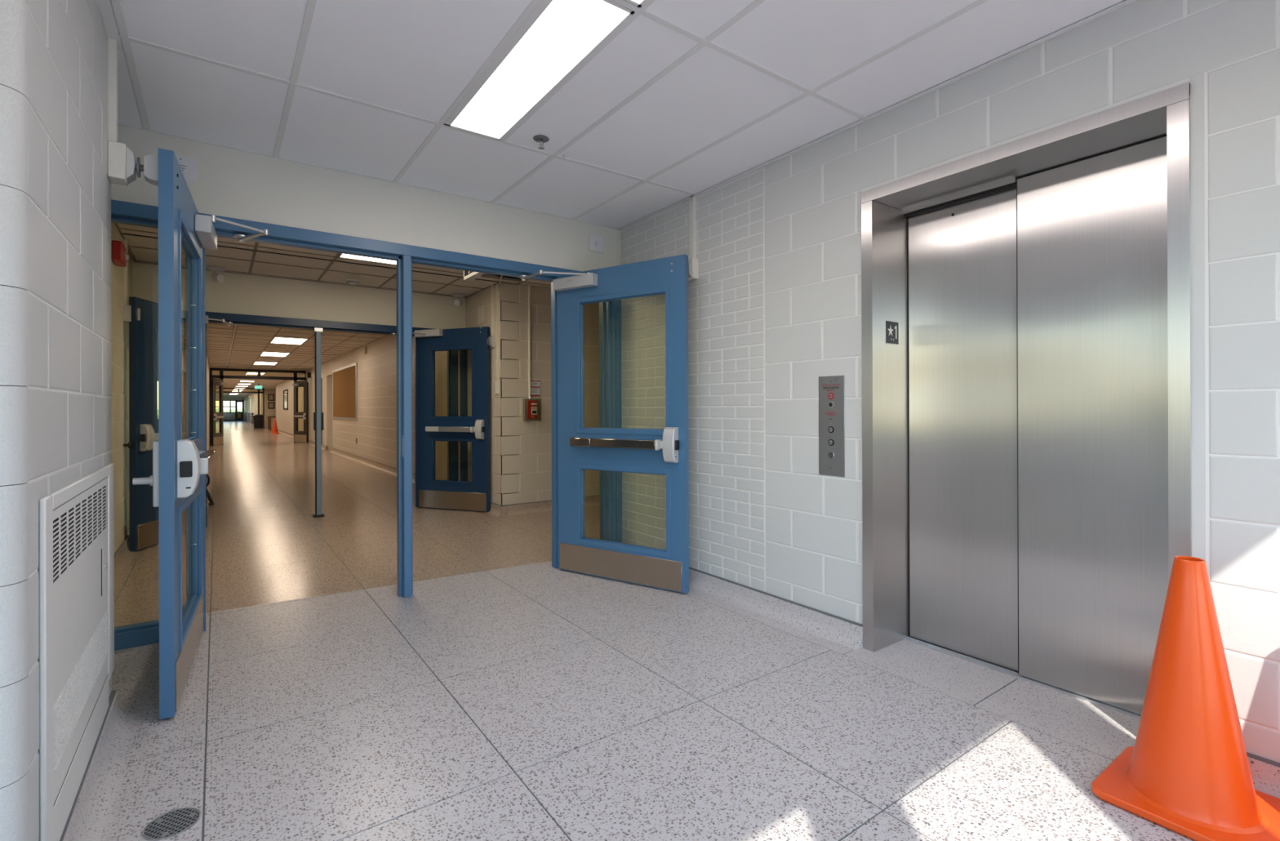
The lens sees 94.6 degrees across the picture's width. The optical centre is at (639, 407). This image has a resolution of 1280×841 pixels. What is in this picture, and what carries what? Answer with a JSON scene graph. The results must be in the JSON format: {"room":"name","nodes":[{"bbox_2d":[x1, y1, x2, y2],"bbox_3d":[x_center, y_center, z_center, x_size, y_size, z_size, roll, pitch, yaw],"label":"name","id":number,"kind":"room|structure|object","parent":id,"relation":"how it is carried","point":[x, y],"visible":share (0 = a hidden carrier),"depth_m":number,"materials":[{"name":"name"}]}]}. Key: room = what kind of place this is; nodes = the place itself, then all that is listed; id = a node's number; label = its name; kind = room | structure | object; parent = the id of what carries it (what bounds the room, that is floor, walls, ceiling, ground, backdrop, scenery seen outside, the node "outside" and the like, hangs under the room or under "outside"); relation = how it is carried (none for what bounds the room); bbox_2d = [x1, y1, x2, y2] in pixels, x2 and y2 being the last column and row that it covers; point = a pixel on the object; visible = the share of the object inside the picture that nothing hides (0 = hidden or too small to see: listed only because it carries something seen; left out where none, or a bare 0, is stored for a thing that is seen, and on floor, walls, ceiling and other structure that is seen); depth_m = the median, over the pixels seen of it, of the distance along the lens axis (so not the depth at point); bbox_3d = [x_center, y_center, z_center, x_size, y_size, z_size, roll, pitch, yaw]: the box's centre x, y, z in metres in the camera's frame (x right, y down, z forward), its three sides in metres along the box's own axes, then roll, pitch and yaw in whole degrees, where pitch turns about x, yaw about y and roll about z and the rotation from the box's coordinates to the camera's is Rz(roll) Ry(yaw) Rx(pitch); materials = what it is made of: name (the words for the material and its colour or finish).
{"room":"elevator lobby","nodes":[
{"label":"elevator lobby","id":0,"kind":"room"},
{"bbox_2d":[0,0,111,840],"bbox_3d":[-2.579,-0.241,1.006,2.380,2.800,1.260,0,0,-36],"label":"wall","id":1,"kind":"structure","parent":0,"point":[55,346],"depth_m":1.31,"materials":[{"name":"brick"}]},
{"bbox_2d":[39,462,114,840],"bbox_3d":[-1.631,0.626,1.739,0.013,0.847,1.070,0,0,-36],"label":"radiator cover","id":2,"kind":"object","parent":1,"relation":"attached to","point":[77,519],"visible":1,"depth_m":1.56,"materials":[{"name":"metal"}]},
{"bbox_2d":[53,484,106,582],"bbox_3d":[-1.614,0.340,1.710,0.006,0.151,0.861,0,0,-36],"label":"grille","id":3,"kind":"object","parent":2,"relation":"attached to","point":[79,525],"depth_m":1.63,"materials":[{"name":"white metal"}]},
{"bbox_2d":[59,689,138,840],"bbox_3d":[-1.597,1.103,1.724,0.108,0.108,1.190,0,0,-36],"label":"baseboard","id":4,"kind":"structure","parent":1,"relation":"attached to","point":[91,815],"depth_m":1.78,"materials":[{"name":"stone"}]},
{"bbox_2d":[107,37,117,142],"bbox_3d":[-1.938,-1.167,2.170,0.022,0.401,0.038,0,0,-36],"label":"raceway","id":5,"kind":"object","parent":1,"relation":"attached to","point":[112,43],"visible":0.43,"depth_m":2.16,"materials":[{"name":"white plastic"}]},
{"bbox_2d":[107,140,158,186],"bbox_3d":[-1.888,-0.901,2.206,0.145,0.130,0.085,0,0,-36],"label":"holder","id":6,"kind":"object","parent":1,"relation":"attached to","point":[123,167],"visible":0.91,"depth_m":2.17,"materials":[{"name":"white plastic"}]},
{"bbox_2d":[111,222,132,552],"bbox_3d":[-3.781,-0.233,4.107,0.140,2.800,3.320,0,0,-36],"label":"wall","id":7,"kind":"structure","parent":0,"point":[119,328],"depth_m":4.55,"materials":[{"name":"beige paint"}]},
{"bbox_2d":[111,240,128,266],"bbox_3d":[-3.801,-1.125,4.317,0.075,0.145,0.240,0,0,-36],"label":"fire alarm","id":8,"kind":"object","parent":7,"relation":"attached to","point":[119,256],"visible":1,"depth_m":4.23,"materials":[{"name":"red plastic"}]},
{"bbox_2d":[114,534,137,591],"bbox_3d":[-3.502,1.112,3.884,0.108,0.108,2.600,0,0,-36],"label":"baseboard","id":9,"kind":"structure","parent":7,"relation":"attached to","point":[123,557],"depth_m":4.40,"materials":[{"name":"stone"}]},
{"bbox_2d":[123,239,128,305],"bbox_3d":[-4.160,-1.091,4.773,0.022,0.531,0.038,0,0,-36],"label":"raceway","id":10,"kind":"object","parent":7,"relation":"attached to","point":[125,242],"visible":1,"depth_m":4.76,"materials":[{"name":"beige metal"}]},
{"bbox_2d":[123,441,131,448],"bbox_3d":[-4.116,0.299,4.739,0.050,0.048,0.048,0,0,-36],"label":"door stop","id":11,"kind":"object","parent":7,"relation":"attached to","point":[129,444],"visible":1,"depth_m":4.73,"materials":[{"name":"metal"}]},
{"bbox_2d":[123,305,140,322],"bbox_3d":[-4.127,-0.761,4.796,0.102,0.130,0.085,0,0,-36],"label":"holder","id":12,"kind":"object","parent":7,"relation":"attached to","point":[126,308],"visible":0.82,"depth_m":4.75,"materials":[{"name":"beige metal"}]},
{"bbox_2d":[128,296,233,551],"bbox_3d":[-4.079,0.131,5.338,0.278,2.053,1.135,0,0,-9],"label":"door","id":13,"kind":"structure","parent":7,"relation":"in","point":[143,334],"depth_m":4.86,"materials":[{"name":"blue metal"}]},
{"bbox_2d":[181,337,209,450],"bbox_3d":[-24.494,-0.131,33.700,0.150,2.800,68.680,0,0,-36],"label":"wall","id":14,"kind":"structure","parent":0,"point":[207,363],"depth_m":14.49,"materials":[{"name":"beige paint"}]},
{"bbox_2d":[211,378,225,445],"bbox_3d":[-13.667,0.136,19.159,0.141,2.138,0.920,0,0,-19],"label":"door","id":15,"kind":"structure","parent":14,"relation":"in","point":[217,438],"depth_m":19.06,"materials":[{"name":"black paint"}]},
{"bbox_2d":[215,387,264,428],"bbox_3d":[-25.040,0.012,36.865,2.650,2.526,0.100,0,0,-36],"label":"trim","id":16,"kind":"structure","parent":14,"relation":"attached to","point":[237,388],"depth_m":37.19,"materials":[{"name":"black paint"}]},
{"bbox_2d":[209,368,306,444],"bbox_3d":[-13.028,-0.046,20.252,2.820,2.526,0.100,0,0,-36],"label":"trim","id":17,"kind":"structure","parent":14,"relation":"attached to","point":[221,376],"depth_m":19.99,"materials":[{"name":"black paint"}]},
{"bbox_2d":[215,396,244,420],"bbox_3d":[-43.441,-0.035,62.493,3.000,2.800,0.200,0,0,-36],"label":"wall","id":18,"kind":"structure","parent":0,"point":[216,397],"depth_m":62.53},
{"bbox_2d":[215,400,244,421],"bbox_3d":[-43.352,0.275,62.310,2.630,2.180,0.400,0,0,-36],"label":"window","id":19,"kind":"structure","parent":18,"relation":"in","point":[228,415],"depth_m":62.35,"materials":[{"name":"clear glass"}]},
{"bbox_2d":[236,400,243,419],"bbox_3d":[-42.674,0.288,62.918,0.600,2.050,0.100,0,0,-36],"label":"door","id":20,"kind":"structure","parent":19,"relation":"attached to","point":[239,414],"depth_m":62.90,"materials":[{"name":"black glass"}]},
{"bbox_2d":[244,389,262,414],"bbox_3d":[-33.572,-0.080,51.111,0.220,2.800,29.800,0,0,-36],"label":"wall","id":21,"kind":"structure","parent":0,"point":[251,401],"depth_m":47.40,"materials":[{"name":"beige paint"}]},
{"bbox_2d":[264,373,304,434],"bbox_3d":[-17.909,-0.155,30.349,1.350,2.800,22.200,0,0,-36],"label":"wall","id":22,"kind":"structure","parent":0,"point":[284,418],"depth_m":28.52,"materials":[{"name":"beige paint"}]},
{"bbox_2d":[267,401,274,408],"bbox_3d":[-24.406,-0.164,39.061,0.360,0.440,0.070,0,0,-36],"label":"framed picture","id":23,"kind":"object","parent":22,"relation":"attached to","point":[270,404],"visible":1,"depth_m":39.03},
{"bbox_2d":[269,403,273,408],"bbox_3d":[-24.391,-0.164,39.040,0.240,0.320,0.020,0,0,-36],"label":"print","id":24,"kind":"object","parent":23,"relation":"attached to","point":[271,405],"depth_m":39.04},
{"bbox_2d":[267,394,274,400],"bbox_3d":[-24.407,-0.694,39.061,0.360,0.440,0.070,0,0,-36],"label":"framed picture","id":25,"kind":"object","parent":22,"relation":"attached to","point":[270,397],"visible":1,"depth_m":39.03},
{"bbox_2d":[269,395,273,399],"bbox_3d":[-24.393,-0.694,39.041,0.240,0.320,0.020,0,0,-36],"label":"print","id":26,"kind":"object","parent":25,"relation":"attached to","point":[271,397],"depth_m":39.04},
{"bbox_2d":[283,389,288,409],"bbox_3d":[-16.587,-0.378,27.607,0.035,0.930,2.200,0,0,-36],"label":"display case","id":27,"kind":"object","parent":22,"relation":"attached to","point":[286,391],"visible":1,"depth_m":27.22,"materials":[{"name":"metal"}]},
{"bbox_2d":[293,386,293,435],"bbox_3d":[-14.249,0.175,24.359,0.020,2.100,1.000,0,0,-36],"label":"door","id":28,"kind":"structure","parent":22,"relation":"in","point":[293,387],"depth_m":24.70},
{"bbox_2d":[132,258,465,328],"bbox_3d":[-3.518,-1.281,6.415,3.260,0.700,0.120,0,0,-36],"label":"wall","id":29,"kind":"structure","parent":0,"point":[238,293],"depth_m":6.29,"materials":[{"name":"beige paint"}]},
{"bbox_2d":[204,311,467,527],"bbox_3d":[-3.412,0.115,6.382,3.110,2.107,0.130,0,0,-36],"label":"trim","id":30,"kind":"structure","parent":29,"relation":"attached to","point":[457,360],"depth_m":6.55,"materials":[{"name":"blue metal"}]},
{"bbox_2d":[391,326,490,511],"bbox_3d":[-2.278,0.127,6.633,1.172,2.053,0.340,0,0,20],"label":"door","id":31,"kind":"structure","parent":29,"relation":"in","point":[475,495],"depth_m":6.69,"materials":[{"name":"blue metal"}]},
{"bbox_2d":[111,124,620,271],"bbox_3d":[-1.507,-0.241,3.630,3.280,2.800,0.105,0,0,-36],"label":"wall header","id":32,"kind":"structure","parent":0,"point":[232,183],"depth_m":3.47,"materials":[{"name":"paint"}]},
{"bbox_2d":[174,154,197,182],"bbox_3d":[-2.317,-1.215,2.985,0.126,0.122,0.004,0,0,-36],"label":"notice","id":33,"kind":"object","parent":32,"relation":"attached to","point":[188,166],"visible":0.7,"depth_m":3.00,"materials":[{"name":"white paper"}]},
{"bbox_2d":[132,148,268,719],"bbox_3d":[-1.931,0.096,2.684,0.356,2.103,1.058,0,0,-26],"label":"door","id":34,"kind":"structure","parent":32,"relation":"in","point":[180,465],"depth_m":2.25,"materials":[{"name":"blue metal"}]},
{"bbox_2d":[111,199,622,650],"bbox_3d":[-1.402,0.080,3.694,3.025,2.158,0.126,0,0,-36],"label":"trim","id":35,"kind":"structure","parent":32,"relation":"attached to","point":[127,636],"depth_m":3.63,"materials":[{"name":"blue metal"}]},
{"bbox_2d":[588,234,603,253],"bbox_3d":[-0.327,-1.224,4.407,0.123,0.118,0.012,0,0,-36],"label":"wall plate","id":36,"kind":"object","parent":32,"relation":"attached to","point":[595,242],"visible":1,"depth_m":4.40,"materials":[{"name":"white plastic"}]},
{"bbox_2d":[518,254,688,593],"bbox_3d":[-0.270,0.100,3.897,1.220,2.088,0.340,0,0,29],"label":"door","id":37,"kind":"structure","parent":32,"relation":"in","point":[664,451],"depth_m":3.89,"materials":[{"name":"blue metal"}]},
{"bbox_2d":[306,334,447,479],"bbox_3d":[-6.901,-0.210,14.322,0.330,2.800,16.680,0,0,-36],"label":"wall","id":38,"kind":"structure","parent":0,"point":[375,429],"depth_m":11.80,"materials":[{"name":"beige brick"}]},
{"bbox_2d":[292,380,308,442],"bbox_3d":[-11.815,0.132,20.486,0.930,2.138,0.141,0,0,36],"label":"door","id":39,"kind":"structure","parent":38,"relation":"in","point":[299,436],"depth_m":20.44,"materials":[{"name":"black paint"}]},
{"bbox_2d":[277,429,326,449],"bbox_3d":[-14.539,1.173,24.701,0.158,0.108,18.900,0,0,-36],"label":"baseboard","id":40,"kind":"structure","parent":38,"relation":"attached to","point":[311,442],"depth_m":20.10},
{"bbox_2d":[306,372,311,382],"bbox_3d":[-11.161,-1.030,19.902,0.090,0.320,0.150,0,0,-36],"label":"fire alarm strobe","id":41,"kind":"object","parent":38,"relation":"attached to","point":[308,374],"visible":1,"depth_m":19.85,"materials":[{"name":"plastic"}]},
{"bbox_2d":[320,377,322,444],"bbox_3d":[-9.843,0.154,18.136,0.030,2.100,0.950,0,0,-36],"label":"door","id":42,"kind":"structure","parent":38,"relation":"in","point":[321,378],"depth_m":17.75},
{"bbox_2d":[333,362,357,420],"bbox_3d":[-7.338,-0.363,14.624,0.028,1.300,3.320,0,0,-36],"label":"bulletin board","id":43,"kind":"object","parent":38,"relation":"attached to","point":[345,378],"visible":1,"depth_m":14.34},
{"bbox_2d":[364,346,367,354],"bbox_3d":[-5.807,-1.221,12.483,0.030,0.150,0.150,0,0,-36],"label":"wall speaker","id":44,"kind":"object","parent":38,"relation":"attached to","point":[365,347],"visible":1,"depth_m":12.43},
{"bbox_2d":[329,447,414,483],"bbox_3d":[-5.317,1.128,11.792,0.108,0.108,10.730,0,0,-36],"label":"baseboard","id":45,"kind":"structure","parent":38,"relation":"attached to","point":[386,468],"depth_m":12.15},
{"bbox_2d":[465,273,599,505],"bbox_3d":[-0.334,-0.239,7.931,3.700,2.800,1.120,0,0,-36],"label":"wall","id":46,"kind":"structure","parent":0,"point":[521,450],"depth_m":6.61,"materials":[{"name":"beige brick"}]},
{"bbox_2d":[477,305,484,324],"bbox_3d":[-1.851,-1.083,6.862,0.010,0.195,0.195,0,0,-36],"label":"access cover","id":47,"kind":"object","parent":46,"relation":"attached to","point":[480,309],"visible":1,"depth_m":6.84,"materials":[{"name":"beige metal"}]},
{"bbox_2d":[486,335,494,347],"bbox_3d":[-1.659,-0.737,6.546,0.066,0.130,0.085,0,0,-36],"label":"holder","id":48,"kind":"object","parent":46,"relation":"attached to","point":[491,340],"visible":1,"depth_m":6.52,"materials":[{"name":"silver metal"}]},
{"bbox_2d":[490,284,493,335],"bbox_3d":[-1.642,-1.082,6.560,0.022,0.561,0.038,0,0,-36],"label":"raceway","id":49,"kind":"object","parent":46,"relation":"attached to","point":[491,286],"visible":1,"depth_m":6.54,"materials":[{"name":"beige metal"}]},
{"bbox_2d":[482,502,506,516],"bbox_3d":[-1.835,1.110,6.814,0.108,0.108,1.180,0,0,-36],"label":"baseboard","id":50,"kind":"structure","parent":46,"relation":"attached to","point":[497,510],"depth_m":6.41,"materials":[{"name":"stone"}]},
{"bbox_2d":[493,283,498,393],"bbox_3d":[-1.575,-0.760,6.456,0.035,1.206,0.055,0,0,-36],"label":"raceway","id":51,"kind":"object","parent":46,"relation":"attached to","point":[496,383],"depth_m":6.44,"materials":[{"name":"white plastic"}]},
{"bbox_2d":[494,381,498,393],"bbox_3d":[-1.567,-0.222,6.447,0.035,0.130,0.035,0,0,-36],"label":"switch","id":52,"kind":"object","parent":51,"relation":"attached to","point":[496,383],"depth_m":6.44,"materials":[{"name":"white plastic"}]},
{"bbox_2d":[528,285,531,399],"bbox_3d":[-1.233,-0.728,6.582,0.037,1.271,0.037,0,0,-36],"label":"conduit","id":53,"kind":"object","parent":46,"relation":"attached to","point":[529,286],"visible":1,"depth_m":6.57,"materials":[{"name":"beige metal"}]},
{"bbox_2d":[523,399,538,420],"bbox_3d":[-1.203,0.020,6.566,0.191,0.255,0.085,0,0,-36],"label":"fire alarm pull station","id":54,"kind":"object","parent":46,"relation":"attached to","point":[531,406],"visible":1,"depth_m":6.54,"materials":[{"name":"metal"}]},
{"bbox_2d":[530,379,539,395],"bbox_3d":[-1.175,-0.224,6.630,0.109,0.184,0.006,0,0,-36],"label":"notice","id":55,"kind":"object","parent":46,"relation":"attached to","point":[535,384],"visible":1,"depth_m":6.63,"materials":[{"name":"white paper"}]},
{"bbox_2d":[503,495,599,515],"bbox_3d":[-0.034,1.106,7.423,3.610,0.107,0.108,0,0,-36],"label":"baseboard","id":56,"kind":"structure","parent":46,"relation":"attached to","point":[593,500],"depth_m":6.61,"materials":[{"name":"stone"}]},
{"bbox_2d":[97,0,1137,396],"bbox_3d":[-20.536,-1.449,31.608,8.950,0.394,77.099,0,0,-36],"label":"ceiling","id":57,"kind":"structure","parent":0,"point":[685,100],"depth_m":2.57,"materials":[{"name":"white tile"}]},
{"bbox_2d":[207,266,226,282],"bbox_3d":[-4.094,-1.284,5.707,0.150,0.144,0.150,0,0,-36],"label":"security camera","id":58,"kind":"object","parent":57,"relation":"attached to","point":[218,277],"visible":1,"depth_m":5.68,"materials":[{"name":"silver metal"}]},
{"bbox_2d":[226,324,236,365],"bbox_3d":[-9.568,-1.319,13.774,0.024,0.020,10.670,0,0,-36],"label":"raceway","id":59,"kind":"object","parent":57,"relation":"attached to","point":[235,326],"depth_m":11.88,"materials":[{"name":"beige metal"}]},
{"bbox_2d":[240,380,254,382],"bbox_3d":[-18.685,-1.281,28.072,0.556,0.041,1.196,0,0,-36],"label":"ceiling light","id":60,"kind":"object","parent":57,"relation":"attached to","point":[240,380],"visible":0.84,"depth_m":27.74,"materials":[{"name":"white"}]},
{"bbox_2d":[245,372,265,374],"bbox_3d":[-14.374,-1.302,22.058,0.556,0.041,1.196,0,0,-36],"label":"ceiling light","id":61,"kind":"object","parent":57,"relation":"attached to","point":[254,373],"visible":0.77,"depth_m":22.07,"materials":[{"name":"white plastic"}]},
{"bbox_2d":[254,382,262,388],"bbox_3d":[-19.588,-1.128,30.294,0.320,0.296,0.060,0,0,-36],"label":"exit sign","id":62,"kind":"object","parent":57,"relation":"hanging from","point":[258,386],"visible":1,"depth_m":30.27,"materials":[{"name":"green plastic"}]},
{"bbox_2d":[253,361,277,364],"bbox_3d":[-11.142,-1.338,17.548,0.556,0.041,1.196,0,0,-36],"label":"ceiling light","id":63,"kind":"object","parent":57,"relation":"attached to","point":[255,362],"visible":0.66,"depth_m":17.65,"materials":[{"name":"white plastic"}]},
{"bbox_2d":[260,351,288,356],"bbox_3d":[-9.097,-1.348,14.696,0.556,0.041,1.196,0,0,-36],"label":"ceiling light","id":64,"kind":"object","parent":57,"relation":"attached to","point":[266,353],"visible":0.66,"depth_m":14.78,"materials":[{"name":"white plastic"}]},
{"bbox_2d":[270,337,307,344],"bbox_3d":[-7.052,-1.358,11.843,0.556,0.041,1.196,0,0,-36],"label":"ceiling light","id":65,"kind":"object","parent":57,"relation":"attached to","point":[276,340],"visible":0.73,"depth_m":11.82,"materials":[{"name":"white plastic"}]},
{"bbox_2d":[346,278,359,284],"bbox_3d":[-3.044,-1.333,6.251,0.130,0.050,0.130,0,0,-36],"label":"smoke detector","id":66,"kind":"object","parent":57,"relation":"attached to","point":[351,281],"visible":1,"depth_m":6.21,"materials":[{"name":"white plastic"}]},
{"bbox_2d":[338,253,395,265],"bbox_3d":[-2.143,-1.382,5.020,0.586,0.041,1.186,0,0,-36],"label":"ceiling light","id":67,"kind":"object","parent":57,"relation":"attached to","point":[341,255],"visible":0.14,"depth_m":5.42,"materials":[{"name":"white plastic"}]},
{"bbox_2d":[452,293,465,306],"bbox_3d":[-2.176,-1.288,7.082,0.150,0.144,0.150,0,0,-36],"label":"lamp","id":68,"kind":"object","parent":57,"relation":"attached to","point":[458,302],"visible":1,"depth_m":7.04,"materials":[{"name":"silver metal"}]},
{"bbox_2d":[463,270,485,281],"bbox_3d":[-1.467,-1.304,5.364,0.070,0.190,0.620,0,0,-36],"label":"sign","id":69,"kind":"object","parent":57,"relation":"hanging from","point":[469,276],"visible":0.21,"depth_m":5.47,"materials":[{"name":"white plastic"}]},
{"bbox_2d":[443,0,635,140],"bbox_3d":[-0.484,-1.391,2.451,0.290,0.041,1.196,0,0,-36],"label":"ceiling light","id":70,"kind":"object","parent":57,"relation":"attached to","point":[557,37],"visible":0.79,"depth_m":2.34,"materials":[{"name":"white plastic"}]},
{"bbox_2d":[533,134,549,149],"bbox_3d":[-0.503,-1.348,3.008,0.080,0.051,0.080,0,0,-36],"label":"sprinkler head","id":71,"kind":"object","parent":57,"relation":"attached to","point":[541,140],"visible":1,"depth_m":3.00},
{"bbox_2d":[624,0,648,7],"bbox_3d":[0.230,-1.394,1.454,0.290,0.041,1.196,0,0,-36],"label":"ceiling light","id":72,"kind":"object","parent":57,"relation":"attached to","point":[639,3],"visible":1,"depth_m":2.00,"materials":[{"name":"white plastic"}]},
{"bbox_2d":[106,420,1193,840],"bbox_3d":[-21.594,1.320,33.221,8.800,0.120,80.830,0,0,-36],"label":"floor","id":73,"kind":"structure","parent":0,"point":[514,695],"depth_m":2.27,"materials":[{"name":"stone"}]},
{"bbox_2d":[142,807,200,839],"bbox_3d":[-1.301,1.155,1.641,0.128,0.003,0.128,0,0,-36],"label":"floor drain","id":74,"kind":"object","parent":73,"relation":"on","point":[172,823],"visible":1,"depth_m":1.64,"materials":[{"name":"metal"}]},
{"bbox_2d":[206,474,213,505],"bbox_3d":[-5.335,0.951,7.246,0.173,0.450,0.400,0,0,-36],"label":"chair","id":75,"kind":"object","parent":73,"relation":"on","point":[211,503],"visible":0.47,"depth_m":7.14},
{"bbox_2d":[243,411,246,421],"bbox_3d":[-40.066,0.876,59.865,0.140,0.950,5.600,0,0,-36],"label":"bank","id":76,"kind":"object","parent":73,"relation":"on","point":[244,412],"visible":0.73,"depth_m":59.31,"materials":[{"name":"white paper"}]},
{"bbox_2d":[245,412,249,422],"bbox_3d":[-35.988,0.856,54.175,0.140,0.950,5.600,0,0,-36],"label":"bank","id":77,"kind":"object","parent":73,"relation":"on","point":[247,415],"visible":0.8,"depth_m":53.46,"materials":[{"name":"grey metal"}]},
{"bbox_2d":[248,412,253,424],"bbox_3d":[-32.201,0.838,48.892,0.140,0.950,4.600,0,0,-36],"label":"bank","id":78,"kind":"object","parent":73,"relation":"on","point":[251,419],"visible":0.89,"depth_m":47.89,"materials":[{"name":"grey metal"}]},
{"bbox_2d":[252,414,264,428],"bbox_3d":[-23.691,0.836,36.659,0.640,0.870,0.640,0,0,-36],"label":"trash can","id":79,"kind":"object","parent":73,"relation":"on","point":[258,420],"visible":1,"depth_m":36.43,"materials":[{"name":"black paint"}]},
{"bbox_2d":[266,416,275,430],"bbox_3d":[-21.111,0.869,34.141,0.740,0.780,0.900,0,0,-36],"label":"table","id":80,"kind":"object","parent":73,"relation":"on","point":[268,417],"visible":0.5,"depth_m":33.66,"materials":[{"name":"brown wood"}]},
{"bbox_2d":[270,418,279,433],"bbox_3d":[-17.719,0.886,28.636,0.380,0.712,0.380,0,0,-36],"label":"traffic cone","id":81,"kind":"object","parent":73,"relation":"on","point":[274,430],"visible":0.98,"depth_m":28.57,"materials":[{"name":"orange plastic"}]},
{"bbox_2d":[1091,555,1279,840],"bbox_3d":[1.591,0.791,1.706,0.380,0.712,0.380,0,0,-36],"label":"traffic cone","id":82,"kind":"object","parent":73,"relation":"on","point":[1187,771],"visible":1,"depth_m":1.64,"materials":[{"name":"orange plastic"}]},
{"bbox_2d":[620,0,1279,762],"bbox_3d":[1.291,-0.251,2.704,0.200,2.800,4.690,0,0,-36],"label":"wall","id":83,"kind":"structure","parent":0,"point":[775,300],"depth_m":2.68,"materials":[{"name":"brick"}]},
{"bbox_2d":[688,257,697,280],"bbox_3d":[0.297,-0.896,3.799,0.137,0.130,0.085,0,0,-36],"label":"holder","id":84,"kind":"object","parent":83,"relation":"attached to","point":[692,262],"visible":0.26,"depth_m":3.78,"materials":[{"name":"white plastic"}]},
{"bbox_2d":[689,196,696,258],"bbox_3d":[0.343,-1.167,3.833,0.022,0.411,0.038,0,0,-36],"label":"raceway","id":85,"kind":"object","parent":83,"relation":"attached to","point":[692,199],"visible":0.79,"depth_m":3.82,"materials":[{"name":"white plastic"}]},
{"bbox_2d":[688,566,862,651],"bbox_3d":[0.443,1.099,3.679,0.108,0.108,2.110,0,0,-36],"label":"baseboard","id":86,"kind":"structure","parent":83,"relation":"attached to","point":[842,632],"depth_m":3.21,"materials":[{"name":"stone"}]},
{"bbox_2d":[818,375,844,476],"bbox_3d":[0.966,0.091,2.981,0.013,0.504,0.154,0,0,-36],"label":"panel","id":87,"kind":"object","parent":83,"relation":"attached to","point":[831,388],"visible":1,"depth_m":2.98,"materials":[{"name":"metal"}]},
{"bbox_2d":[827,392,833,399],"bbox_3d":[0.966,-0.060,2.981,0.007,0.033,0.033,0,0,-36],"label":"switch","id":88,"kind":"object","parent":87,"relation":"attached to","point":[830,395],"depth_m":2.98,"materials":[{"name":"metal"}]},
{"bbox_2d":[861,81,1191,719],"bbox_3d":[1.599,0.003,2.500,0.488,2.310,1.400,0,0,-36],"label":"elevator","id":89,"kind":"object","parent":83,"relation":"attached to","point":[1026,301],"visible":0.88,"depth_m":2.46,"materials":[{"name":"metal"}]},
{"bbox_2d":[1246,751,1279,798],"bbox_3d":[2.151,1.091,1.295,0.108,0.108,1.404,0,0,-36],"label":"baseboard","id":90,"kind":"structure","parent":83,"relation":"attached to","point":[1265,772],"depth_m":1.74,"materials":[{"name":"stone"}]},
{"label":"outside","id":91,"kind":"structure","parent":0,"visible":0},
{"bbox_3d":[-23.299,1.484,32.509,300.000,0.160,320.000,0,0,-36],"label":"ground","id":92,"kind":"structure","parent":91,"visible":0},
{"bbox_2d":[157,408,242,419],"bbox_3d":[-58.047,0.842,82.558,30.705,1.699,7.403,0,0,-36],"label":"hedge","id":93,"kind":"object","parent":92,"relation":"on","point":[239,409],"visible":0.02,"depth_m":81.91,"materials":[{"name":"green plant"}]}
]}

